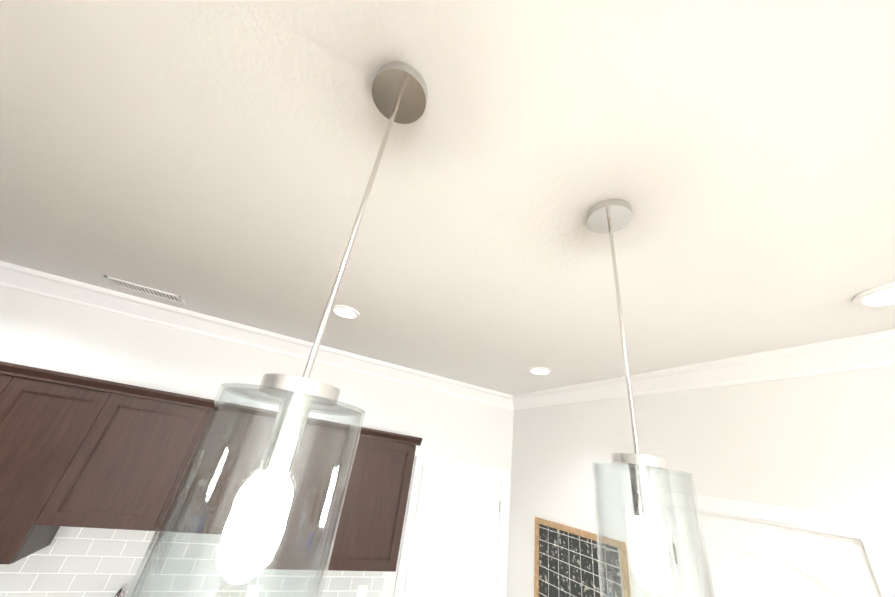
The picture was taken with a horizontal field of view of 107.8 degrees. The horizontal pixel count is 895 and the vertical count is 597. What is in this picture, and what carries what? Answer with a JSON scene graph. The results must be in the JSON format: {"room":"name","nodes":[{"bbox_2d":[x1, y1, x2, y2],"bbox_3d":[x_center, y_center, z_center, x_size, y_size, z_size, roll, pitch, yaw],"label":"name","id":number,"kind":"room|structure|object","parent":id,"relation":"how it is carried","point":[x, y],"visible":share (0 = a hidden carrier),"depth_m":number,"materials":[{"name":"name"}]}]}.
{"room":"kitchen","nodes":[
{"label":"kitchen","id":0,"kind":"room"},
{"bbox_2d":[0,285,513,596],"bbox_3d":[-1.492,1.606,2.086,4.780,2.820,0.120,20,-29,-21],"label":"wall","id":1,"kind":"structure","parent":0,"point":[45,332],"depth_m":2.38,"materials":[{"name":"paint"}]},
{"bbox_2d":[0,361,39,420],"bbox_3d":[-2.527,0.714,1.593,0.494,0.826,0.348,20,-29,-21],"label":"upper cabinet","id":2,"kind":"object","parent":1,"relation":"attached to","point":[13,377],"depth_m":1.67,"materials":[{"name":"brown wood"}]},
{"bbox_2d":[0,368,131,563],"bbox_3d":[-2.183,0.839,1.734,0.515,0.826,0.348,20,-29,-21],"label":"upper cabinet","id":3,"kind":"object","parent":1,"relation":"attached to","point":[81,451],"depth_m":1.65,"materials":[{"name":"brown wood"}]},
{"bbox_2d":[52,385,223,531],"bbox_3d":[-1.767,0.921,1.935,0.524,0.675,0.348,20,-29,-21],"label":"upper cabinet","id":4,"kind":"object","parent":1,"relation":"attached to","point":[130,480],"depth_m":1.79,"materials":[{"name":"brown wood"}]},
{"bbox_2d":[0,526,385,596],"bbox_3d":[-1.970,1.544,1.756,3.424,0.637,0.017,20,-29,-21],"label":"backsplash","id":5,"kind":"structure","parent":1,"relation":"attached to","point":[82,562],"depth_m":1.88,"materials":[{"name":"tile"}]},
{"bbox_2d":[169,402,276,534],"bbox_3d":[-1.406,1.052,2.084,0.524,0.675,0.348,20,-29,-21],"label":"upper cabinet","id":6,"kind":"object","parent":1,"relation":"attached to","point":[209,516],"depth_m":1.95,"materials":[{"name":"brown wood"}]},
{"bbox_2d":[0,261,511,408],"bbox_3d":[-1.269,0.381,2.611,4.350,0.124,0.090,20,-29,-21],"label":"crown molding","id":7,"kind":"structure","parent":1,"relation":"attached to","point":[14,276],"depth_m":2.43,"materials":[{"name":"paint"}]},
{"bbox_2d":[263,417,367,570],"bbox_3d":[-0.981,1.277,2.228,0.580,0.826,0.348,20,-29,-21],"label":"upper cabinet","id":8,"kind":"object","parent":1,"relation":"attached to","point":[343,523],"depth_m":2.11,"materials":[{"name":"brown wood"}]},
{"bbox_2d":[336,428,419,571],"bbox_3d":[-0.596,1.417,2.386,0.525,0.826,0.348,20,-29,-21],"label":"upper cabinet","id":9,"kind":"object","parent":1,"relation":"attached to","point":[372,538],"depth_m":2.25,"materials":[{"name":"brown wood"}]},
{"bbox_2d":[393,456,508,596],"bbox_3d":[0.037,2.431,2.471,0.985,2.125,0.086,20,-29,-21],"label":"door","id":10,"kind":"structure","parent":1,"relation":"in","point":[454,539],"depth_m":2.73,"materials":[{"name":"paint"}]},
{"bbox_2d":[0,0,894,394],"bbox_3d":[0.833,-1.297,-1.005,4.780,0.100,9.340,20,-29,-21],"label":"ceiling","id":11,"kind":"structure","parent":0,"point":[214,158],"depth_m":0.93,"materials":[{"name":"white paint"}]},
{"bbox_2d":[104,275,184,303],"bbox_3d":[-1.936,-0.049,2.104,0.400,0.006,0.140,20,-29,-21],"label":"ceiling vent","id":12,"kind":"object","parent":11,"relation":"in","point":[144,289],"visible":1,"depth_m":2.10,"materials":[{"name":"metal"}]},
{"bbox_2d":[126,61,427,596],"bbox_3d":[-0.172,-0.040,0.523,0.180,0.989,0.180,20,-29,-21],"label":"pendant light","id":13,"kind":"object","parent":11,"relation":"hanging from","point":[254,527],"visible":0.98,"depth_m":0.38,"materials":[{"name":"clear glass"}]},
{"bbox_2d":[331,305,359,318],"bbox_3d":[-0.619,0.085,1.972,0.176,0.011,0.176,20,-29,-21],"label":"recessed light","id":14,"kind":"object","parent":11,"relation":"in","point":[344,311],"visible":0.96,"depth_m":1.97,"materials":[{"name":"paint"}]},
{"bbox_2d":[528,367,551,374],"bbox_3d":[0.706,0.556,2.496,0.176,0.011,0.176,20,-29,-21],"label":"recessed light","id":15,"kind":"object","parent":11,"relation":"in","point":[539,370],"visible":1,"depth_m":2.49,"materials":[{"name":"paint"}]},
{"bbox_2d":[586,198,714,596],"bbox_3d":[0.424,0.177,0.768,0.180,0.989,0.180,20,-29,-21],"label":"pendant light","id":16,"kind":"object","parent":11,"relation":"hanging from","point":[649,554],"visible":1,"depth_m":0.64,"materials":[{"name":"clear glass"}]},
{"bbox_2d":[852,283,894,306],"bbox_3d":[1.561,-0.009,1.150,0.176,0.011,0.176,20,-29,-21],"label":"recessed light","id":17,"kind":"object","parent":11,"relation":"in","point":[882,296],"visible":0.98,"depth_m":1.17,"materials":[{"name":"paint"}]},
{"bbox_2d":[506,366,894,596],"bbox_3d":[2.681,0.732,-0.829,0.120,2.820,9.100,20,-29,-21],"label":"wall","id":18,"kind":"structure","parent":0,"point":[825,442],"depth_m":1.81,"materials":[{"name":"paint"}]},
{"bbox_2d":[534,517,630,596],"bbox_3d":[0.877,1.977,2.242,0.034,0.670,0.825,20,-29,-21],"label":"calendar","id":19,"kind":"object","parent":18,"relation":"attached to","point":[566,561],"visible":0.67,"depth_m":2.33,"materials":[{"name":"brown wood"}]},
{"bbox_2d":[511,329,894,409],"bbox_3d":[2.769,-0.488,-0.255,0.090,0.124,9.100,20,-29,-21],"label":"crown molding","id":20,"kind":"structure","parent":18,"relation":"attached to","point":[874,350],"depth_m":1.77,"materials":[{"name":"paint"}]},
{"bbox_2d":[652,489,894,596],"bbox_3d":[1.318,1.943,1.151,0.070,2.125,0.935,20,-29,-21],"label":"door","id":21,"kind":"structure","parent":18,"relation":"in","point":[749,558],"depth_m":1.48,"materials":[{"name":"paint"}]},
{"bbox_3d":[0.444,1.274,-2.333,4.780,0.100,9.340,20,-29,-21],"label":"floor","id":22,"kind":"structure","parent":0,"visible":0},
{"bbox_3d":[-1.617,1.897,0.564,3.406,0.889,2.036,20,-29,-21],"label":"base cabinet","id":23,"kind":"object","parent":22,"relation":"on","visible":0},
{"bbox_3d":[-1.545,1.487,0.775,3.423,0.040,2.026,20,-29,-21],"label":"countertop","id":24,"kind":"structure","parent":23,"relation":"on","visible":0},
{"bbox_2d":[114,583,127,596],"bbox_3d":[-1.720,1.689,1.666,0.111,0.366,0.215,20,-29,-21],"label":"faucet","id":25,"kind":"object","parent":24,"relation":"on","point":[121,591],"visible":1,"depth_m":1.71,"materials":[{"name":"silver metal"}]}
]}

